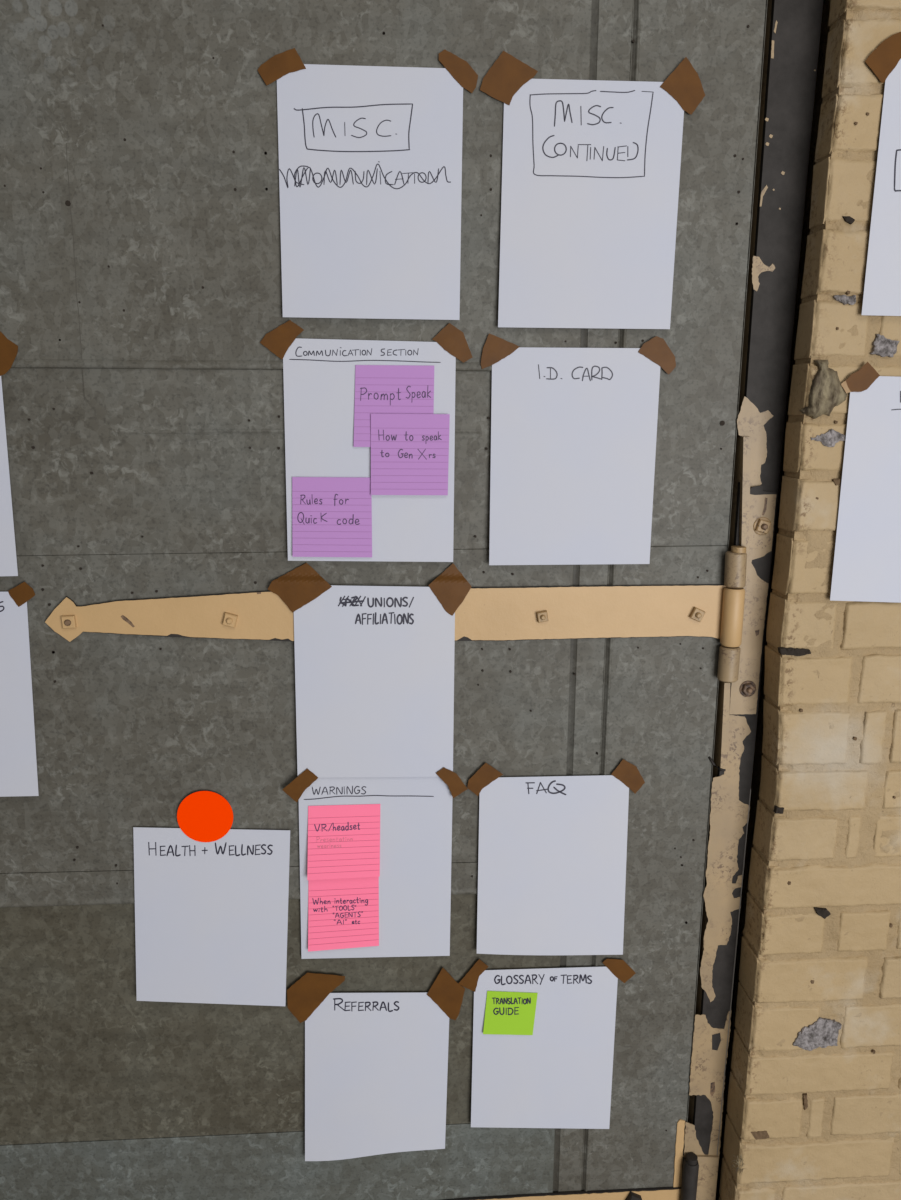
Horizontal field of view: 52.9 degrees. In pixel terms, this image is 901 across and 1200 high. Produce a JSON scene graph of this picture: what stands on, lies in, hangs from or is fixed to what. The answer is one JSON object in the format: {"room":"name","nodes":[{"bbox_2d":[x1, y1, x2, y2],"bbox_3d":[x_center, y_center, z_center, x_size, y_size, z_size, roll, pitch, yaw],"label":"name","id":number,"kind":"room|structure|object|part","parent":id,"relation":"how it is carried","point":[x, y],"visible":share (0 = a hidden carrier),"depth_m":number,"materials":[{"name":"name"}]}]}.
{"room":"workshop room","nodes":[
{"label":"workshop room","id":0,"kind":"room"},
{"bbox_2d":[718,0,900,1199],"bbox_3d":[0.879,0.076,1.298,0.913,2.420,0.169,-1,12,-4],"label":"wall","id":1,"kind":"structure","parent":0,"point":[813,1107],"depth_m":1.24,"materials":[{"name":"beige paint"}]},
{"bbox_2d":[0,0,776,1199],"bbox_3d":[-0.451,0.064,1.201,1.764,2.430,0.082,-1,12,-4],"label":"door","id":2,"kind":"structure","parent":1,"relation":"in","point":[141,272],"depth_m":1.19,"materials":[{"name":"grey metal"}]},
{"bbox_2d":[0,376,17,575],"bbox_3d":[-0.652,-0.162,1.113,0.215,0.276,0.016,-1,12,-4],"label":"paper sheet","id":3,"kind":"object","parent":2,"relation":"attached to","point":[8,559],"visible":1,"depth_m":1.13,"materials":[{"name":"white paper"}]},
{"bbox_2d":[0,331,17,375],"bbox_3d":[-0.545,-0.299,1.098,0.041,0.053,0.001,-1,12,-4],"label":"tape","id":4,"kind":"object","parent":3,"relation":"attached to","point":[8,349],"visible":1,"depth_m":1.10,"materials":[{"name":"paper"}]},
{"bbox_2d":[0,592,38,796],"bbox_3d":[-0.652,0.125,1.175,0.217,0.276,0.014,-1,12,-4],"label":"paper sheet","id":5,"kind":"object","parent":2,"relation":"attached to","point":[18,762],"visible":1,"depth_m":1.18,"materials":[{"name":"white paper"}]},
{"bbox_2d":[8,582,34,606],"bbox_3d":[-0.549,-0.007,1.160,0.034,0.033,0.001,-1,12,-4],"label":"tape","id":6,"kind":"object","parent":5,"relation":"attached to","point":[23,592],"visible":1,"depth_m":1.16,"materials":[{"name":"paper"}]},
{"bbox_2d":[177,791,232,841],"bbox_3d":[-0.336,0.297,1.239,0.076,0.076,0.001,-1,12,-4],"label":"round sticker","id":7,"kind":"object","parent":2,"relation":"attached to","point":[202,816],"visible":1,"depth_m":1.24,"materials":[{"name":"orange paper"}]},
{"bbox_2d":[133,827,289,1005],"bbox_3d":[-0.333,0.447,1.268,0.222,0.279,0.009,-1,12,-4],"label":"paper sheet","id":8,"kind":"object","parent":2,"relation":"attached to","point":[211,918],"visible":1,"depth_m":1.27,"materials":[{"name":"white paper"}]},
{"bbox_3d":[-0.586,0.396,1.263,1.497,0.057,0.029,-1,12,-4],"label":"panel","id":9,"kind":"part","parent":2,"relation":"part of","materials":[{"name":"grey metal"}]},
{"bbox_3d":[-0.583,-0.170,1.143,1.496,0.241,0.028,-1,12,-4],"label":"panel","id":10,"kind":"part","parent":2,"relation":"part of","materials":[{"name":"grey metal"}]},
{"bbox_3d":[-0.588,1.025,1.397,1.498,0.467,0.029,-1,12,-4],"label":"panel","id":11,"kind":"part","parent":2,"relation":"part of","materials":[{"name":"grey metal"}]},
{"bbox_3d":[-0.587,0.609,1.309,1.497,0.391,0.028,-1,12,-4],"label":"panel","id":12,"kind":"part","parent":2,"relation":"part of","materials":[{"name":"grey metal"}]},
{"bbox_3d":[-0.584,0.156,1.212,1.497,0.452,0.028,-1,12,-4],"label":"panel","id":13,"kind":"part","parent":2,"relation":"part of","materials":[{"name":"grey metal"}]},
{"bbox_3d":[-0.580,-0.704,1.028,1.496,0.856,0.030,-1,12,-4],"label":"panel","id":14,"kind":"part","parent":2,"relation":"part of","materials":[{"name":"grey metal"}]},
{"bbox_2d":[283,338,455,561],"bbox_3d":[-0.102,-0.187,1.151,0.216,0.281,0.007,-1,12,-4],"label":"paper sheet","id":15,"kind":"object","parent":2,"relation":"attached to","point":[319,374],"visible":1,"depth_m":1.15,"materials":[{"name":"white paper"}]},
{"bbox_2d":[260,320,303,358],"bbox_3d":[-0.208,-0.321,1.117,0.054,0.048,0.001,-1,12,-4],"label":"tape","id":16,"kind":"object","parent":15,"relation":"attached to","point":[278,341],"visible":1,"depth_m":1.12,"materials":[{"name":"paper"}]},
{"bbox_2d":[292,477,371,556],"bbox_3d":[-0.152,-0.106,1.160,0.102,0.103,0.005,-1,12,-4],"label":"sticky note","id":17,"kind":"object","parent":15,"relation":"attached to","point":[332,516],"visible":1,"depth_m":1.16,"materials":[{"name":"purple paper"}]},
{"bbox_2d":[354,365,433,446],"bbox_3d":[-0.071,-0.244,1.140,0.102,0.101,0.004,-1,12,-4],"label":"sticky note","id":18,"kind":"object","parent":15,"relation":"attached to","point":[379,389],"visible":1,"depth_m":1.14,"materials":[{"name":"purple paper"}]},
{"bbox_2d":[432,323,472,362],"bbox_3d":[0.002,-0.322,1.132,0.051,0.048,0.001,-1,12,-4],"label":"tape","id":19,"kind":"object","parent":15,"relation":"attached to","point":[451,339],"visible":1,"depth_m":1.13,"materials":[{"name":"paper"}]},
{"bbox_2d":[277,64,462,319],"bbox_3d":[-0.095,-0.486,1.087,0.220,0.285,0.007,-1,12,-4],"label":"paper sheet","id":20,"kind":"object","parent":2,"relation":"attached to","point":[370,157],"visible":1,"depth_m":1.09,"materials":[{"name":"white paper"}]},
{"bbox_2d":[258,48,305,84],"bbox_3d":[-0.197,-0.621,1.054,0.056,0.041,0.001,-1,12,-4],"label":"tape","id":21,"kind":"object","parent":20,"relation":"attached to","point":[276,67],"visible":1,"depth_m":1.05,"materials":[{"name":"paper"}]},
{"bbox_2d":[439,49,477,92],"bbox_3d":[0.009,-0.624,1.068,0.047,0.047,0.001,-1,12,-4],"label":"tape","id":22,"kind":"object","parent":20,"relation":"attached to","point":[460,70],"visible":1,"depth_m":1.07,"materials":[{"name":"paper"}]},
{"bbox_2d":[294,585,454,776],"bbox_3d":[-0.101,0.112,1.212,0.214,0.270,0.004,-1,12,-4],"label":"paper sheet","id":23,"kind":"object","parent":2,"relation":"attached to","point":[374,665],"visible":1,"depth_m":1.21,"materials":[{"name":"white paper"}]},
{"bbox_2d":[268,563,331,612],"bbox_3d":[-0.197,-0.016,1.182,0.083,0.065,0.006,-1,12,-4],"label":"tape","id":24,"kind":"object","parent":23,"relation":"attached to","point":[298,587],"visible":1,"depth_m":1.18,"materials":[{"name":"paper"}]},
{"bbox_2d":[428,564,471,615],"bbox_3d":[-0.001,-0.014,1.196,0.057,0.070,0.006,-1,12,-4],"label":"tape","id":25,"kind":"object","parent":23,"relation":"attached to","point":[450,588],"visible":1,"depth_m":1.19,"materials":[{"name":"paper"}]},
{"bbox_2d":[299,777,452,958],"bbox_3d":[-0.105,0.372,1.271,0.216,0.294,0.002,-1,12,-4],"label":"paper sheet","id":26,"kind":"object","parent":2,"relation":"attached to","point":[416,812],"visible":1,"depth_m":1.27,"materials":[{"name":"white paper"}]},
{"bbox_2d":[282,768,317,801],"bbox_3d":[-0.204,0.253,1.232,0.049,0.049,0.001,-1,12,-4],"label":"tape","id":27,"kind":"object","parent":26,"relation":"attached to","point":[295,789],"visible":1,"depth_m":1.23,"materials":[{"name":"paper"}]},
{"bbox_2d":[307,804,379,879],"bbox_3d":[-0.148,0.336,1.254,0.102,0.105,0.012,-1,12,-4],"label":"sticky note","id":28,"kind":"object","parent":26,"relation":"attached to","point":[344,840],"visible":1,"depth_m":1.25,"materials":[{"name":"pink paper"}]},
{"bbox_2d":[308,877,378,951],"bbox_3d":[-0.152,0.444,1.279,0.101,0.110,0.007,-1,12,-4],"label":"sticky note","id":29,"kind":"object","parent":26,"relation":"attached to","point":[343,913],"visible":1,"depth_m":1.28,"materials":[{"name":"pink paper"}]},
{"bbox_2d":[436,767,467,797],"bbox_3d":[0.002,0.252,1.246,0.045,0.046,0.001,-1,12,-4],"label":"tape","id":30,"kind":"object","parent":26,"relation":"attached to","point":[453,781],"visible":1,"depth_m":1.25,"materials":[{"name":"paper"}]},
{"bbox_2d":[305,992,448,1160],"bbox_3d":[-0.109,0.703,1.337,0.217,0.276,0.013,-1,12,-4],"label":"paper sheet","id":31,"kind":"object","parent":2,"relation":"attached to","point":[376,1064],"visible":1,"depth_m":1.34,"materials":[{"name":"white paper"}]},
{"bbox_2d":[287,972,344,1022],"bbox_3d":[-0.194,0.575,1.308,0.084,0.082,0.001,-1,12,-4],"label":"tape","id":32,"kind":"object","parent":31,"relation":"attached to","point":[304,996],"visible":1,"depth_m":1.30,"materials":[{"name":"paper"}]},
{"bbox_2d":[427,968,464,1019],"bbox_3d":[-0.007,0.576,1.321,0.056,0.088,0.001,-1,12,-4],"label":"tape","id":33,"kind":"object","parent":31,"relation":"attached to","point":[445,991],"visible":1,"depth_m":1.32,"materials":[{"name":"paper"}]},
{"bbox_2d":[371,414,449,494],"bbox_3d":[-0.051,-0.184,1.150,0.101,0.102,0.004,-1,12,-4],"label":"sticky note","id":34,"kind":"object","parent":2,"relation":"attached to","point":[410,452],"visible":1,"depth_m":1.15,"materials":[{"name":"purple paper"}]},
{"bbox_3d":[-0.047,0.017,1.206,0.957,0.464,0.057,-1,12,-4],"label":"strap hinge","id":35,"kind":"part","parent":2,"relation":"part of","materials":[{"name":"beige metal"}]},
{"bbox_2d":[471,967,617,1128],"bbox_3d":[0.139,0.674,1.351,0.217,0.275,0.008,-1,12,-4],"label":"paper sheet","id":36,"kind":"object","parent":2,"relation":"attached to","point":[559,1075],"visible":1,"depth_m":1.35,"materials":[{"name":"white paper"}]},
{"bbox_2d":[458,959,488,991],"bbox_3d":[0.033,0.548,1.319,0.045,0.053,0.001,-1,12,-4],"label":"tape","id":37,"kind":"object","parent":36,"relation":"attached to","point":[470,980],"visible":1,"depth_m":1.32,"materials":[{"name":"paper"}]},
{"bbox_2d":[483,991,537,1034],"bbox_3d":[0.088,0.609,1.333,0.081,0.073,0.005,-1,12,-4],"label":"sticky note","id":38,"kind":"object","parent":36,"relation":"attached to","point":[506,1013],"visible":1,"depth_m":1.33,"materials":[{"name":"green paper"}]},
{"bbox_2d":[602,959,635,982],"bbox_3d":[0.248,0.547,1.334,0.051,0.042,0.001,-1,12,-4],"label":"tape","id":39,"kind":"object","parent":36,"relation":"attached to","point":[619,968],"visible":1,"depth_m":1.33,"materials":[{"name":"paper"}]},
{"bbox_2d":[477,775,628,954],"bbox_3d":[0.145,0.382,1.288,0.215,0.277,0.009,-1,12,-4],"label":"paper sheet","id":40,"kind":"object","parent":2,"relation":"attached to","point":[552,850],"visible":1,"depth_m":1.29,"materials":[{"name":"white paper"}]},
{"bbox_2d":[467,763,502,795],"bbox_3d":[0.048,0.249,1.257,0.050,0.050,0.001,-1,12,-4],"label":"tape","id":41,"kind":"object","parent":40,"relation":"attached to","point":[486,774],"visible":1,"depth_m":1.26,"materials":[{"name":"paper"}]},
{"bbox_2d":[611,759,644,793],"bbox_3d":[0.249,0.248,1.271,0.049,0.053,0.001,-1,12,-4],"label":"tape","id":42,"kind":"object","parent":40,"relation":"attached to","point":[626,772],"visible":1,"depth_m":1.27,"materials":[{"name":"paper"}]},
{"bbox_2d":[489,347,659,564],"bbox_3d":[0.160,-0.183,1.169,0.217,0.277,0.009,-1,12,-4],"label":"paper sheet","id":43,"kind":"object","parent":2,"relation":"attached to","point":[574,430],"visible":1,"depth_m":1.17,"materials":[{"name":"white paper"}]},
{"bbox_2d":[481,333,519,368],"bbox_3d":[0.063,-0.312,1.138,0.050,0.044,0.001,-1,12,-4],"label":"tape","id":44,"kind":"object","parent":43,"relation":"attached to","point":[495,348],"visible":1,"depth_m":1.14,"materials":[{"name":"paper"}]},
{"bbox_2d":[638,336,675,374],"bbox_3d":[0.263,-0.311,1.152,0.050,0.047,0.001,-1,12,-4],"label":"tape","id":45,"kind":"object","parent":43,"relation":"attached to","point":[656,349],"visible":1,"depth_m":1.15,"materials":[{"name":"paper"}]},
{"bbox_3d":[0.124,0.936,1.401,0.591,0.260,0.025,-1,12,-4],"label":"strap hinge","id":46,"kind":"part","parent":2,"relation":"part of","materials":[{"name":"beige metal"}]},
{"bbox_2d":[498,79,683,328],"bbox_3d":[0.171,-0.481,1.107,0.224,0.286,0.008,-1,12,-4],"label":"paper sheet","id":47,"kind":"object","parent":2,"relation":"attached to","point":[591,168],"visible":1,"depth_m":1.11,"materials":[{"name":"white paper"}]},
{"bbox_2d":[480,51,537,104],"bbox_3d":[0.069,-0.619,1.073,0.069,0.059,0.001,-1,12,-4],"label":"tape","id":48,"kind":"object","parent":47,"relation":"attached to","point":[508,74],"visible":1,"depth_m":1.07,"materials":[{"name":"paper"}]},
{"bbox_2d":[660,57,704,114],"bbox_3d":[0.280,-0.618,1.088,0.056,0.064,0.001,-1,12,-4],"label":"tape","id":49,"kind":"object","parent":47,"relation":"attached to","point":[683,84],"visible":1,"depth_m":1.09,"materials":[{"name":"paper"}]},
{"bbox_3d":[0.290,0.585,1.365,0.156,1.350,0.029,-1,12,-4],"label":"panel","id":50,"kind":"part","parent":2,"relation":"part of","materials":[{"name":"grey metal"}]},
{"bbox_3d":[0.298,-0.603,1.112,0.156,1.081,0.029,-1,12,-4],"label":"panel","id":51,"kind":"part","parent":2,"relation":"part of","materials":[{"name":"grey metal"}]},
{"bbox_3d":[0.390,0.962,1.433,0.057,0.198,0.006,-1,12,-4],"label":"plate","id":52,"kind":"part","parent":2,"relation":"part of","materials":[{"name":"beige paint"}]},
{"bbox_3d":[0.409,0.009,1.231,0.045,0.309,0.006,-1,12,-4],"label":"plate","id":53,"kind":"part","parent":2,"relation":"part of","materials":[{"name":"metal"}]},
{"bbox_2d":[732,1154,743,1173],"bbox_3d":[0.428,0.841,1.344,0.030,0.039,0.004,-1,12,-4],"label":"frayed caulk","id":54,"kind":"object","parent":1,"relation":"attached to","point":[740,1161],"visible":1,"depth_m":1.34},
{"bbox_2d":[684,0,822,1199],"bbox_3d":[0.315,0.060,1.286,0.397,2.450,0.098,-1,12,-4],"label":"trim","id":55,"kind":"structure","parent":1,"relation":"attached to","point":[793,27],"depth_m":1.18,"materials":[{"name":"metal"}]},
{"bbox_2d":[739,680,755,696],"bbox_3d":[0.411,0.123,1.252,0.024,0.024,0.003,-1,12,-4],"label":"bolt","id":56,"kind":"object","parent":55,"relation":"attached to","point":[747,688],"depth_m":1.25,"materials":[{"name":"metal"}]},
{"bbox_2d":[753,517,770,534],"bbox_3d":[0.415,-0.099,1.205,0.024,0.024,0.003,-1,12,-4],"label":"bolt","id":57,"kind":"object","parent":55,"relation":"attached to","point":[761,525],"depth_m":1.20,"materials":[{"name":"beige metal"}]},
{"bbox_2d":[751,1131,769,1139],"bbox_3d":[0.457,0.790,1.340,0.029,0.014,0.009,-1,12,-4],"label":"hole","id":58,"kind":"object","parent":1,"relation":"on","point":[755,1135],"depth_m":1.34,"materials":[{"name":"brown"}]},
{"bbox_2d":[774,805,783,813],"bbox_3d":[0.447,0.285,1.232,0.011,0.010,0.009,-1,12,-4],"label":"hole","id":59,"kind":"object","parent":1,"relation":"on","point":[778,809],"depth_m":1.23,"materials":[{"name":"black"}]},
{"bbox_2d":[778,647,810,655],"bbox_3d":[0.451,0.067,1.185,0.043,0.012,0.009,-1,12,-4],"label":"hole","id":60,"kind":"object","parent":1,"relation":"on","point":[782,651],"depth_m":1.18,"materials":[{"name":"black"}]},
{"bbox_2d":[803,1093,807,1109],"bbox_3d":[0.522,0.738,1.333,0.008,0.028,0.010,-1,12,-4],"label":"hole","id":61,"kind":"object","parent":1,"relation":"attached to","point":[805,1095],"depth_m":1.33,"materials":[{"name":"brown"}]},
{"bbox_2d":[793,1017,841,1050],"bbox_3d":[0.530,0.627,1.310,0.070,0.053,0.010,-1,12,-4],"label":"chipped patch","id":62,"kind":"object","parent":1,"relation":"on","point":[809,1033],"depth_m":1.31,"materials":[{"name":"grey concrete"}]},
{"bbox_2d":[814,907,830,918],"bbox_3d":[0.520,0.438,1.269,0.024,0.018,0.009,-1,12,-4],"label":"hole","id":63,"kind":"object","parent":1,"relation":"on","point":[819,912],"depth_m":1.27,"materials":[{"name":"black"}]},
{"bbox_2d":[799,360,846,418],"bbox_3d":[0.462,-0.259,1.111,0.056,0.071,0.023,-1,12,-4],"label":"lump","id":64,"kind":"object","parent":1,"relation":"attached to","point":[827,392],"visible":1,"depth_m":1.11,"materials":[{"name":"brown stone"}]},
{"bbox_2d":[810,429,845,446],"bbox_3d":[0.471,-0.202,1.129,0.046,0.022,0.010,-1,12,-4],"label":"chipped patch","id":65,"kind":"object","parent":1,"relation":"attached to","point":[818,437],"depth_m":1.13,"materials":[{"name":"grey concrete"}]},
{"bbox_2d":[832,479,840,484],"bbox_3d":[0.486,-0.149,1.141,0.011,0.008,0.009,-1,12,-4],"label":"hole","id":66,"kind":"object","parent":1,"relation":"on","point":[834,481],"depth_m":1.14,"materials":[{"name":"brown"}]},
{"bbox_2d":[833,295,855,304],"bbox_3d":[0.476,-0.363,1.095,0.028,0.012,0.009,-1,12,-4],"label":"chipped patch","id":67,"kind":"object","parent":1,"relation":"on","point":[837,299],"depth_m":1.09,"materials":[{"name":"grey concrete"}]},
{"bbox_2d":[842,216,854,223],"bbox_3d":[0.472,-0.451,1.076,0.015,0.009,0.009,-1,12,-4],"label":"hole","id":68,"kind":"object","parent":1,"relation":"on","point":[845,219],"depth_m":1.07,"materials":[{"name":"black"}]},
{"bbox_2d":[830,376,900,602],"bbox_3d":[0.609,-0.134,1.146,0.241,0.291,0.005,-1,12,-4],"label":"paper sheet","id":69,"kind":"object","parent":1,"relation":"attached to","point":[867,555],"visible":1,"depth_m":1.14,"materials":[{"name":"white paper"}]},
{"bbox_2d":[841,362,879,392],"bbox_3d":[0.503,-0.273,1.111,0.049,0.038,0.001,-1,12,-4],"label":"tape","id":70,"kind":"object","parent":69,"relation":"attached to","point":[861,380],"visible":1,"depth_m":1.11,"materials":[{"name":"paper"}]},
{"bbox_2d":[861,59,900,315],"bbox_3d":[0.613,-0.487,1.071,0.234,0.293,0.005,-1,12,-4],"label":"paper sheet","id":71,"kind":"object","parent":1,"relation":"attached to","point":[882,287],"visible":1,"depth_m":1.07,"materials":[{"name":"white paper"}]},
{"bbox_2d":[865,32,900,82],"bbox_3d":[0.503,-0.622,1.036,0.057,0.056,0.001,-1,12,-4],"label":"tape","id":72,"kind":"object","parent":71,"relation":"attached to","point":[882,61],"visible":1,"depth_m":1.03,"materials":[{"name":"paper"}]},
{"bbox_2d":[870,334,898,356],"bbox_3d":[0.532,-0.312,1.110,0.034,0.027,0.010,-1,12,-4],"label":"chipped patch","id":73,"kind":"object","parent":1,"relation":"on","point":[881,345],"depth_m":1.11,"materials":[{"name":"grey concrete"}]}
]}

